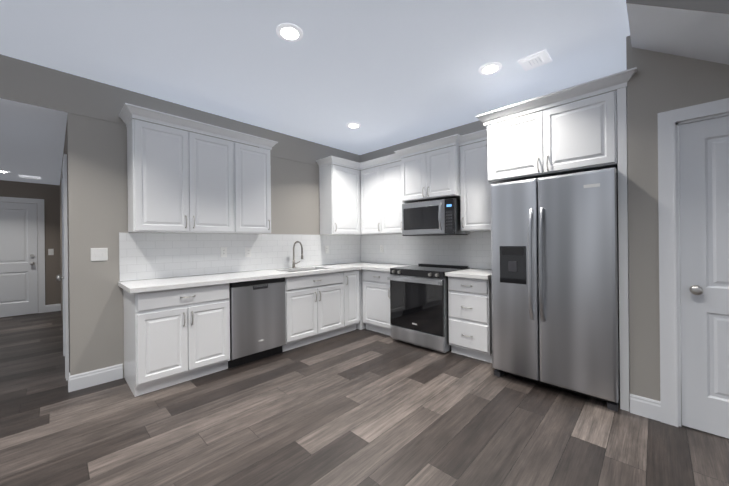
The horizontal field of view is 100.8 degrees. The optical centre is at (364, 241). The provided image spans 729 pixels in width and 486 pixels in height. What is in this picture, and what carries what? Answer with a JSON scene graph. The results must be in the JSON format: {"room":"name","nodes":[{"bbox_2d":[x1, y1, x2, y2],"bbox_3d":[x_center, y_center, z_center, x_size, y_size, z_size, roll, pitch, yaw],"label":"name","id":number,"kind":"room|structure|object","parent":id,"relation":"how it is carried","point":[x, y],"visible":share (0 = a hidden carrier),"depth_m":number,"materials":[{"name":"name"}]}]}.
{"room":"kitchen","nodes":[
{"label":"kitchen","id":0,"kind":"room"},
{"bbox_2d":[0,180,60,317],"bbox_3d":[-6.329,0.130,5.403,0.120,2.410,8.620,-1,0,44],"label":"wall","id":1,"kind":"structure","parent":0,"point":[49,194],"depth_m":5.70,"materials":[{"name":"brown paint"}]},
{"bbox_2d":[0,202,37,317],"bbox_3d":[-6.348,0.319,5.236,0.076,2.020,0.902,-1,0,44],"label":"front door","id":2,"kind":"structure","parent":1,"relation":"in","point":[18,265],"depth_m":5.42,"materials":[{"name":"white wood"}]},
{"bbox_2d":[0,197,44,312],"bbox_3d":[-6.370,0.276,5.256,0.022,2.120,1.090,-1,0,44],"label":"door frame","id":3,"kind":"structure","parent":1,"relation":"attached to","point":[41,252],"depth_m":5.60,"materials":[{"name":"white wood"}]},
{"bbox_2d":[48,249,53,254],"bbox_3d":[-5.939,0.201,5.707,0.016,0.118,0.072,-1,0,44],"label":"light switch","id":4,"kind":"object","parent":1,"relation":"attached to","point":[50,251],"visible":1,"depth_m":5.71,"materials":[{"name":"white plastic"}]},
{"bbox_2d":[45,304,60,311],"bbox_3d":[-7.519,1.280,4.064,0.014,0.135,4.825,-1,0,44],"label":"baseboard","id":5,"kind":"structure","parent":1,"relation":"attached to","point":[52,307],"depth_m":5.72,"materials":[{"name":"white wood"}]},
{"bbox_2d":[0,98,67,184],"bbox_3d":[-4.691,-1.312,3.804,4.720,0.440,8.620,-1,0,44],"label":"ceiling","id":6,"kind":"structure","parent":0,"point":[32,139],"depth_m":3.35,"materials":[{"name":"white paint"}]},
{"bbox_2d":[19,175,40,178],"bbox_3d":[-5.615,-1.075,5.061,0.240,0.014,0.240,-1,0,44],"label":"ceiling vent","id":7,"kind":"object","parent":6,"relation":"in","point":[29,177],"visible":1,"depth_m":5.04,"materials":[{"name":"white metal"}]},
{"bbox_2d":[60,124,69,371],"bbox_3d":[-4.207,0.108,4.289,4.480,2.410,0.120,-1,0,44],"label":"wall","id":8,"kind":"structure","parent":0,"point":[65,151],"depth_m":3.37,"materials":[{"name":"brown paint"}]},
{"bbox_2d":[56,208,64,318],"bbox_3d":[-3.153,0.286,3.132,0.792,2.020,0.073,-1,0,44],"label":"hall door","id":9,"kind":"structure","parent":8,"relation":"in","point":[58,277],"depth_m":2.90,"materials":[{"name":"white metal"}]},
{"bbox_2d":[61,154,68,380],"bbox_3d":[-3.135,0.245,3.152,0.970,2.115,0.024,-1,0,44],"label":"door frame","id":10,"kind":"structure","parent":8,"relation":"attached to","point":[65,264],"depth_m":2.82,"materials":[{"name":"white wood"}]},
{"bbox_2d":[0,54,359,377],"bbox_3d":[-3.024,-0.074,2.203,0.124,2.750,8.620,-1,0,44],"label":"wall","id":11,"kind":"structure","parent":0,"point":[97,176],"depth_m":2.76,"materials":[{"name":"grey paint"}]},
{"bbox_2d":[68,364,122,391],"bbox_3d":[-2.454,1.228,2.756,0.114,0.135,0.367,-1,0,44],"label":"baseboard","id":12,"kind":"structure","parent":11,"relation":"attached to","point":[92,378],"depth_m":2.71,"materials":[{"name":"white wood"}]},
{"bbox_2d":[91,248,107,260],"bbox_3d":[-2.411,0.120,2.739,0.016,0.118,0.116,-1,0,44],"label":"switch plate","id":13,"kind":"object","parent":11,"relation":"attached to","point":[99,254],"visible":1,"depth_m":2.74,"materials":[{"name":"white plastic"}]},
{"bbox_2d":[127,119,233,232],"bbox_3d":[-1.839,-0.594,3.088,0.338,1.005,0.891,-1,0,44],"label":"upper cabinet","id":14,"kind":"object","parent":11,"relation":"attached to","point":[180,181],"visible":1,"depth_m":2.92,"materials":[{"name":"white wood"}]},
{"bbox_2d":[119,232,360,280],"bbox_3d":[-1.189,0.135,4.005,0.008,0.462,3.235,-1,0,44],"label":"backsplash","id":15,"kind":"structure","parent":11,"relation":"attached to","point":[142,256],"depth_m":3.49,"materials":[{"name":"tile"}]},
{"bbox_2d":[220,247,226,256],"bbox_3d":[-1.644,0.127,3.521,0.009,0.118,0.072,-1,0,44],"label":"electrical outlet","id":16,"kind":"object","parent":15,"relation":"attached to","point":[223,251],"visible":1,"depth_m":3.52,"materials":[{"name":"white plastic"}]},
{"bbox_2d":[245,247,250,256],"bbox_3d":[-1.440,0.135,3.732,0.009,0.118,0.072,-1,0,44],"label":"electrical outlet","id":17,"kind":"object","parent":15,"relation":"attached to","point":[247,252],"visible":1,"depth_m":3.73,"materials":[{"name":"white plastic"}]},
{"bbox_2d":[229,142,270,233],"bbox_3d":[-1.373,-0.598,3.569,0.338,1.005,0.444,-1,0,44],"label":"upper cabinet","id":18,"kind":"object","parent":11,"relation":"attached to","point":[252,187],"visible":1,"depth_m":3.46,"materials":[{"name":"white wood"}]},
{"bbox_2d":[319,164,366,234],"bbox_3d":[-0.250,-0.610,4.730,0.338,1.005,0.877,-1,0,44],"label":"upper cabinet","id":19,"kind":"object","parent":11,"relation":"attached to","point":[340,198],"visible":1,"depth_m":4.47,"materials":[{"name":"white wood"}]},
{"bbox_2d":[119,103,277,149],"bbox_3d":[-1.679,-1.147,3.239,0.368,0.096,1.457,-1,0,44],"label":"crown molding","id":20,"kind":"structure","parent":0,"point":[128,113],"depth_m":2.97,"materials":[{"name":"white wood"}]},
{"bbox_2d":[0,0,629,154],"bbox_3d":[0.058,-1.531,-0.792,8.500,0.100,8.620,-1,0,44],"label":"ceiling","id":21,"kind":"structure","parent":0,"point":[386,73],"depth_m":2.37,"materials":[{"name":"white paint"}]},
{"bbox_2d":[276,23,302,41],"bbox_3d":[-0.527,-1.469,2.126,0.184,0.010,0.184,-1,0,44],"label":"recessed light","id":22,"kind":"object","parent":21,"relation":"in","point":[287,31],"visible":1,"depth_m":2.11,"materials":[{"name":"white"}]},
{"bbox_2d":[346,122,360,127],"bbox_3d":[-0.139,-1.473,3.837,0.184,0.010,0.184,-1,0,44],"label":"recessed light","id":23,"kind":"object","parent":21,"relation":"in","point":[353,125],"visible":0.96,"depth_m":3.82,"materials":[{"name":"white"}]},
{"bbox_2d":[479,62,501,74],"bbox_3d":[1.084,-1.486,2.598,0.184,0.010,0.184,-1,0,44],"label":"recessed light","id":24,"kind":"object","parent":21,"relation":"in","point":[492,67],"visible":0.96,"depth_m":2.58,"materials":[{"name":"white"}]},
{"bbox_2d":[518,49,551,70],"bbox_3d":[1.404,-1.487,2.483,0.200,0.014,0.200,-1,0,44],"label":"ceiling vent","id":25,"kind":"object","parent":21,"relation":"in","point":[535,60],"visible":1,"depth_m":2.47,"materials":[{"name":"white metal"}]},
{"bbox_2d":[0,311,728,485],"bbox_3d":[-1.609,1.317,0.849,13.220,0.060,8.620,-1,0,44],"label":"floor","id":26,"kind":"structure","parent":0,"point":[362,407],"depth_m":2.05,"materials":[{"name":"brown wood"}]},
{"bbox_2d":[123,283,229,396],"bbox_3d":[-1.796,0.851,2.916,0.638,0.875,0.758,-1,0,44],"label":"base cabinet","id":27,"kind":"object","parent":26,"relation":"on","point":[175,336],"visible":0.98,"depth_m":2.67,"materials":[{"name":"white wood"}]},
{"bbox_2d":[228,277,285,367],"bbox_3d":[-1.315,0.850,3.410,0.608,0.868,0.602,-1,0,44],"label":"dishwasher","id":28,"kind":"object","parent":26,"relation":"on","point":[257,322],"visible":0.83,"depth_m":3.18,"materials":[{"name":"grey metal"}]},
{"bbox_2d":[282,269,343,351],"bbox_3d":[-0.791,0.841,3.954,0.638,0.875,0.888,-1,0,44],"label":"base cabinet","id":29,"kind":"object","parent":26,"relation":"on","point":[314,313],"visible":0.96,"depth_m":3.72,"materials":[{"name":"white wood"}]},
{"bbox_2d":[118,262,412,292],"bbox_3d":[-0.766,0.473,3.591,1.185,0.218,3.247,-1,0,44],"label":"countertop","id":30,"kind":"structure","parent":29,"relation":"on","point":[138,286],"depth_m":3.21,"materials":[{"name":"stone"}]},
{"bbox_2d":[292,241,302,267],"bbox_3d":[-0.873,0.179,4.081,0.242,0.370,0.128,-1,0,44],"label":"faucet","id":31,"kind":"object","parent":30,"relation":"on","point":[294,263],"visible":1,"depth_m":4.10,"materials":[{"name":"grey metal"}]},
{"bbox_2d":[340,270,359,333],"bbox_3d":[-0.377,0.836,4.383,0.638,0.875,0.300,-1,0,44],"label":"base cabinet","id":32,"kind":"object","parent":26,"relation":"on","point":[351,303],"visible":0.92,"depth_m":4.18,"materials":[{"name":"white wood"}]},
{"bbox_2d":[356,269,365,329],"bbox_3d":[-0.060,0.833,4.747,0.587,0.875,0.609,-1,0,44],"label":"base cabinet","id":33,"kind":"object","parent":26,"relation":"on","point":[361,325],"visible":0.21,"depth_m":4.34,"materials":[{"name":"white wood"}]},
{"bbox_2d":[362,269,390,335],"bbox_3d":[0.364,0.829,4.317,0.572,0.875,0.638,-1,0,44],"label":"base cabinet","id":34,"kind":"object","parent":26,"relation":"on","point":[376,298],"visible":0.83,"depth_m":4.12,"materials":[{"name":"white wood"}]},
{"bbox_2d":[387,264,469,352],"bbox_3d":[0.803,0.789,3.800,0.768,0.945,0.725,-1,0,44],"label":"range","id":35,"kind":"object","parent":26,"relation":"on","point":[418,304],"visible":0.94,"depth_m":3.54,"materials":[{"name":"silver metal"}]},
{"bbox_2d":[448,276,491,362],"bbox_3d":[1.292,0.819,3.419,0.456,0.875,0.638,-1,0,44],"label":"base cabinet","id":36,"kind":"object","parent":26,"relation":"on","point":[470,315],"visible":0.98,"depth_m":3.19,"materials":[{"name":"white wood"}]},
{"bbox_2d":[445,269,490,278],"bbox_3d":[1.288,0.361,3.412,0.470,0.037,0.647,-1,0,44],"label":"countertop","id":37,"kind":"structure","parent":36,"relation":"on","point":[477,273],"depth_m":3.25,"materials":[{"name":"stone"}]},
{"bbox_2d":[491,167,619,411],"bbox_3d":[1.750,0.351,2.753,0.901,1.802,0.878,-1,0,44],"label":"refrigerator","id":38,"kind":"object","parent":26,"relation":"on","point":[555,275],"visible":0.98,"depth_m":2.43,"materials":[{"name":"grey metal"}]},
{"bbox_2d":[487,87,629,411],"bbox_3d":[1.808,0.059,2.822,1.027,2.385,0.768,-1,0,44],"label":"upper cabinet","id":39,"kind":"object","parent":26,"relation":"on","point":[587,134],"visible":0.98,"depth_m":2.42,"materials":[{"name":"white wood"}]},
{"bbox_2d":[316,67,636,169],"bbox_3d":[0.872,-1.173,3.591,3.545,0.096,0.928,-1,0,44],"label":"crown molding","id":40,"kind":"structure","parent":39,"relation":"attached to","point":[615,81],"depth_m":2.77,"materials":[{"name":"white wood"}]},
{"bbox_2d":[360,88,626,269],"bbox_3d":[1.274,-0.118,3.959,3.620,2.750,0.120,-1,0,44],"label":"wall","id":41,"kind":"structure","parent":0,"point":[475,126],"depth_m":4.15,"materials":[{"name":"grey paint"}]},
{"bbox_2d":[361,161,407,234],"bbox_3d":[0.337,-0.616,4.523,0.848,1.005,0.338,-1,0,44],"label":"upper cabinet","id":42,"kind":"object","parent":41,"relation":"attached to","point":[381,203],"visible":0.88,"depth_m":4.41,"materials":[{"name":"white wood"}]},
{"bbox_2d":[361,231,490,268],"bbox_3d":[0.821,0.115,4.308,2.459,0.462,0.008,-1,0,44],"label":"backsplash","id":43,"kind":"structure","parent":41,"relation":"attached to","point":[472,250],"depth_m":4.21,"materials":[{"name":"tile"}]},
{"bbox_2d":[401,145,459,202],"bbox_3d":[0.900,-0.832,3.918,0.798,0.585,0.423,-1,0,44],"label":"upper cabinet","id":44,"kind":"object","parent":41,"relation":"attached to","point":[431,175],"visible":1,"depth_m":3.74,"materials":[{"name":"white wood"}]},
{"bbox_2d":[402,198,469,235],"bbox_3d":[0.891,-0.292,3.903,0.760,0.430,0.465,-1,0,44],"label":"microwave","id":45,"kind":"object","parent":44,"relation":"attached to","point":[442,217],"visible":1,"depth_m":3.71,"materials":[{"name":"silver metal"}]},
{"bbox_2d":[460,140,491,231],"bbox_3d":[1.387,-0.627,3.507,0.462,1.005,0.338,-1,0,44],"label":"upper cabinet","id":46,"kind":"object","parent":41,"relation":"attached to","point":[475,196],"visible":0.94,"depth_m":3.44,"materials":[{"name":"white wood"}]},
{"bbox_2d":[626,0,728,64],"bbox_3d":[2.711,-0.528,1.055,2.670,1.959,0.570,-1,0,44],"label":"sloped ceiling","id":47,"kind":"structure","parent":0,"point":[697,29],"depth_m":1.77,"materials":[{"name":"grey paint"}]},
{"bbox_2d":[626,36,728,400],"bbox_3d":[3.771,-0.144,0.514,5.000,2.750,0.120,-1,0,44],"label":"wall","id":48,"kind":"structure","parent":0,"point":[658,82],"depth_m":2.13,"materials":[{"name":"grey paint"}]},
{"bbox_2d":[630,394,660,421],"bbox_3d":[1.998,1.182,2.148,0.160,0.135,0.014,-1,0,44],"label":"baseboard","id":49,"kind":"structure","parent":48,"relation":"attached to","point":[645,407],"depth_m":2.14,"materials":[{"name":"white wood"}]},
{"bbox_2d":[657,98,728,426],"bbox_3d":[2.434,0.177,1.793,0.975,2.135,0.143,-1,0,44],"label":"door frame","id":50,"kind":"structure","parent":48,"relation":"attached to","point":[670,122],"depth_m":2.04,"materials":[{"name":"white wood"}]},
{"bbox_2d":[679,116,728,438],"bbox_3d":[2.398,0.225,1.755,0.769,2.024,0.099,-1,0,44],"label":"pantry door","id":51,"kind":"structure","parent":48,"relation":"in","point":[704,211],"depth_m":1.96,"materials":[{"name":"white wood"}]}
]}

